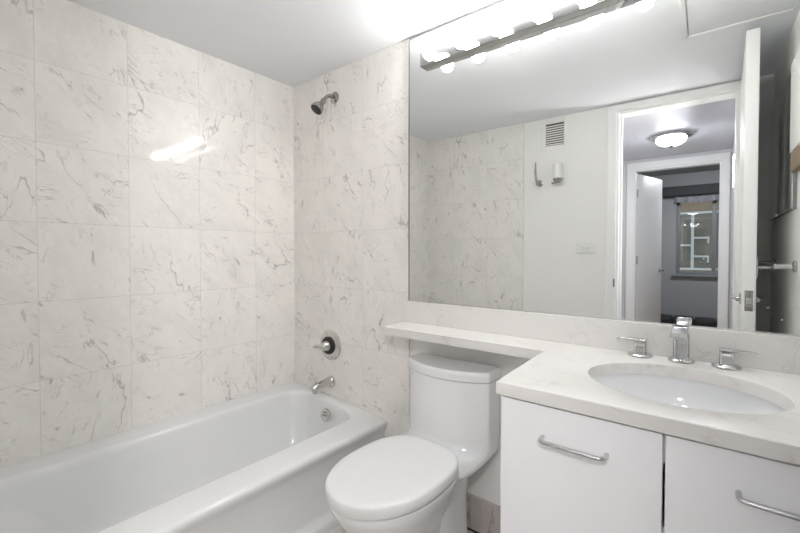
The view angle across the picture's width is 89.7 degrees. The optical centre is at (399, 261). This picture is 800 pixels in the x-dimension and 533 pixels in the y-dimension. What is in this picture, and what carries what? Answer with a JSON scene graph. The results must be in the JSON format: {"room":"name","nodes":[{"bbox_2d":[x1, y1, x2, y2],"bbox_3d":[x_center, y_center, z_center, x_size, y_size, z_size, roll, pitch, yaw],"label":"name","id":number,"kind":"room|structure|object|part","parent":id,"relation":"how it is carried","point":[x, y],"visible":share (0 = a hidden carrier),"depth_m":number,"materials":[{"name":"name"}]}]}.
{"room":"bathroom","nodes":[
{"label":"bathroom","id":0,"kind":"room"},
{"bbox_2d":[0,0,294,467],"bbox_3d":[-1.170,0.049,1.871,0.100,2.170,1.774,1,1,39],"label":"wall","id":1,"kind":"structure","parent":0,"point":[147,178],"depth_m":1.76,"materials":[{"name":"stone"}]},
{"bbox_2d":[67,0,501,86],"bbox_3d":[-0.242,-1.051,1.100,2.486,0.060,1.774,1,1,39],"label":"ceiling","id":2,"kind":"structure","parent":0,"point":[292,43],"depth_m":1.76,"materials":[{"name":"paint"}]},
{"bbox_2d":[329,525,473,532],"bbox_3d":[-0.242,1.179,1.144,2.486,0.060,1.774,1,1,39],"label":"floor","id":3,"kind":"structure","parent":0,"point":[338,529],"depth_m":1.69,"materials":[{"name":"tile"}]},
{"bbox_2d":[0,381,386,532],"bbox_3d":[-0.839,0.943,1.616,0.756,0.392,1.560,1,1,39],"label":"bathtub","id":4,"kind":"object","parent":3,"relation":"on","point":[262,461],"visible":0.91,"depth_m":1.64,"materials":[{"name":"ceramic"}]},
{"bbox_3d":[-0.399,0.821,2.147,0.070,0.069,0.024,1,1,39],"label":"overflow plate","id":5,"kind":"part","parent":4,"relation":"part of","materials":[{"name":"silver metal"}]},
{"bbox_2d":[325,353,500,532],"bbox_3d":[0.031,0.782,1.448,0.388,0.721,0.703,1,1,39],"label":"toilet","id":6,"kind":"object","parent":3,"relation":"on","point":[416,481],"visible":1,"depth_m":1.48,"materials":[{"name":"porcelain"}]},
{"bbox_3d":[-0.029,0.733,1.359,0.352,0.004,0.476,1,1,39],"label":"seat","id":7,"kind":"part","parent":6,"relation":"part of","materials":[{"name":"plastic"}]},
{"bbox_3d":[-0.029,0.709,1.358,0.366,0.039,0.490,1,1,39],"label":"seat lid","id":8,"kind":"part","parent":6,"relation":"part of","materials":[{"name":"plastic"}]},
{"bbox_3d":[0.153,0.651,1.598,0.385,0.378,0.305,1,1,39],"label":"tank","id":9,"kind":"part","parent":6,"relation":"part of","materials":[{"name":"white ceramic"}]},
{"bbox_3d":[0.197,0.438,1.647,0.388,0.042,0.174,1,1,39],"label":"tank lid","id":10,"kind":"part","parent":6,"relation":"part of","materials":[{"name":"white ceramic"}]},
{"bbox_2d":[500,395,799,532],"bbox_3d":[0.686,0.741,1.008,0.682,0.819,0.604,1,1,39],"label":"vanity cabinet","id":11,"kind":"object","parent":3,"relation":"on","point":[563,471],"visible":0.94,"depth_m":0.83,"materials":[{"name":"white laminate"}]},
{"bbox_3d":[0.376,0.412,0.886,0.146,0.009,0.035,1,1,39],"label":"handle","id":12,"kind":"part","parent":11,"relation":"part of","materials":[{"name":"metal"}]},
{"bbox_3d":[0.391,0.694,0.914,0.340,0.709,0.020,1,1,39],"label":"door","id":13,"kind":"part","parent":11,"relation":"part of","materials":[{"name":"white laminate"}]},
{"bbox_2d":[381,300,799,465],"bbox_3d":[0.410,0.261,1.237,1.411,0.131,0.580,1,1,39],"label":"countertop","id":14,"kind":"structure","parent":11,"relation":"on","point":[565,352],"depth_m":1.11,"materials":[{"name":"stone"}]},
{"bbox_2d":[616,337,652,357],"bbox_3d":[0.733,0.267,1.258,0.100,0.053,0.068,1,1,39],"label":"handle","id":15,"kind":"object","parent":14,"relation":"on","point":[640,344],"visible":1,"depth_m":1.24,"materials":[{"name":"silver metal"}]},
{"bbox_3d":[0.727,0.244,1.263,0.083,0.007,0.030,1,1,39],"label":"lever","id":16,"kind":"part","parent":15,"relation":"part of","materials":[{"name":"silver metal"}]},
{"bbox_3d":[0.746,0.267,1.248,0.033,0.040,0.030,1,1,39],"label":"stem","id":17,"kind":"part","parent":15,"relation":"part of","materials":[{"name":"silver metal"}]},
{"bbox_2d":[668,324,694,363],"bbox_3d":[0.804,0.239,1.155,0.066,0.111,0.139,1,1,39],"label":"sink faucet","id":18,"kind":"object","parent":14,"relation":"on","point":[680,334],"visible":1,"depth_m":1.16,"materials":[{"name":"silver metal"}]},
{"bbox_3d":[0.799,0.236,1.148,0.040,0.104,0.123,1,1,39],"label":"spout","id":19,"kind":"part","parent":18,"relation":"part of","materials":[{"name":"silver metal"}]},
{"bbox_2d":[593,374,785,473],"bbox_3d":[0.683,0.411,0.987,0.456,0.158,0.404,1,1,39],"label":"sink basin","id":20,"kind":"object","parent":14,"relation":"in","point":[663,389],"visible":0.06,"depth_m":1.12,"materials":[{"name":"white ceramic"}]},
{"bbox_2d":[711,347,758,370],"bbox_3d":[0.920,0.270,1.108,0.100,0.053,0.068,1,1,39],"label":"handle","id":21,"kind":"object","parent":14,"relation":"on","point":[726,355],"visible":1,"depth_m":1.10,"materials":[{"name":"silver metal"}]},
{"bbox_3d":[0.907,0.269,1.118,0.033,0.040,0.030,1,1,39],"label":"stem","id":22,"kind":"part","parent":21,"relation":"part of","materials":[{"name":"silver metal"}]},
{"bbox_3d":[0.927,0.247,1.102,0.083,0.007,0.030,1,1,39],"label":"lever","id":23,"kind":"part","parent":21,"relation":"part of","materials":[{"name":"silver metal"}]},
{"bbox_3d":[0.658,0.698,0.699,0.336,0.709,0.020,1,1,39],"label":"door","id":24,"kind":"part","parent":11,"relation":"part of","materials":[{"name":"white laminate"}]},
{"bbox_3d":[0.649,0.416,0.665,0.147,0.009,0.035,1,1,39],"label":"handle","id":25,"kind":"part","parent":11,"relation":"part of","materials":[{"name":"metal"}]},
{"bbox_2d":[410,0,664,505],"bbox_3d":[0.323,0.052,1.741,2.386,2.170,0.100,1,1,39],"label":"wall","id":26,"kind":"structure","parent":0,"point":[485,483],"depth_m":1.67,"materials":[{"name":"paint"}]},
{"bbox_2d":[293,39,409,437],"bbox_3d":[-0.298,0.043,2.172,0.879,2.170,0.010,1,1,39],"label":"wall tiles","id":27,"kind":"structure","parent":26,"relation":"attached to","point":[351,158],"depth_m":2.10,"materials":[{"name":"stone"}]},
{"bbox_2d":[311,376,334,393],"bbox_3d":[-0.427,0.673,2.191,0.064,0.068,0.142,1,1,39],"label":"tub spout","id":28,"kind":"object","parent":27,"relation":"attached to","point":[329,381],"visible":1,"depth_m":2.18,"materials":[{"name":"silver metal"}]},
{"bbox_2d":[311,92,338,114],"bbox_3d":[-0.406,-0.848,2.141,0.069,0.147,0.150,1,2,42],"label":"sprayer","id":29,"kind":"object","parent":27,"relation":"attached to","point":[317,107],"visible":1,"depth_m":2.12,"materials":[{"name":"silver metal"}]},
{"bbox_3d":[-0.384,-0.876,2.159,0.021,0.049,0.076,1,1,39],"label":"shower arm","id":30,"kind":"part","parent":29,"relation":"part of","materials":[{"name":"silver metal"}]},
{"bbox_2d":[313,330,340,359],"bbox_3d":[-0.407,0.467,2.217,0.168,0.168,0.070,1,1,39],"label":"shower valve","id":31,"kind":"object","parent":27,"relation":"attached to","point":[330,345],"visible":1,"depth_m":2.21,"materials":[{"name":"silver metal"}]},
{"bbox_3d":[-0.434,0.467,2.223,0.109,0.060,0.044,1,1,39],"label":"valve handle","id":32,"kind":"part","parent":31,"relation":"part of","materials":[{"name":"silver metal"}]},
{"bbox_2d":[467,492,500,532],"bbox_3d":[0.324,1.064,1.687,0.721,0.148,0.014,1,1,39],"label":"baseboard","id":33,"kind":"structure","parent":26,"relation":"attached to","point":[483,516],"depth_m":1.66,"materials":[{"name":"stone"}]},
{"bbox_2d":[406,300,799,374],"bbox_3d":[0.584,0.240,1.447,1.404,0.098,0.035,1,1,39],"label":"backsplash","id":34,"kind":"structure","parent":26,"relation":"attached to","point":[777,352],"depth_m":1.33,"materials":[{"name":"stone"}]},
{"bbox_2d":[408,0,799,335],"bbox_3d":[0.588,-0.407,1.432,1.388,1.194,0.033,1,1,39],"label":"wall mirror","id":35,"kind":"object","parent":26,"relation":"attached to","point":[634,160],"visible":1,"depth_m":1.32,"materials":[{"name":"silver mirror"}]},
{"bbox_2d":[420,0,624,68],"bbox_3d":[0.439,-0.875,1.473,0.920,0.066,0.110,1,1,39],"label":"vanity light","id":36,"kind":"object","parent":35,"relation":"attached to","point":[540,16],"visible":1,"depth_m":1.49,"materials":[{"name":"white glass"}]},
{"bbox_3d":[0.126,-0.874,1.690,0.055,0.055,0.055,1,1,39],"label":"bulb","id":37,"kind":"part","parent":36,"relation":"part of","materials":[{"name":"white glass"}]},
{"bbox_3d":[0.244,-0.872,1.595,0.055,0.055,0.055,1,1,39],"label":"bulb","id":38,"kind":"part","parent":36,"relation":"part of","materials":[{"name":"white glass"}]},
{"bbox_3d":[0.362,-0.870,1.499,0.055,0.055,0.055,1,1,39],"label":"bulb","id":39,"kind":"part","parent":36,"relation":"part of","materials":[{"name":"white glass"}]},
{"bbox_3d":[0.480,-0.868,1.404,0.055,0.055,0.055,1,1,39],"label":"bulb","id":40,"kind":"part","parent":36,"relation":"part of","materials":[{"name":"white glass"}]},
{"bbox_3d":[0.599,-0.866,1.308,0.055,0.055,0.055,1,1,39],"label":"bulb","id":41,"kind":"part","parent":36,"relation":"part of","materials":[{"name":"white glass"}]}
]}

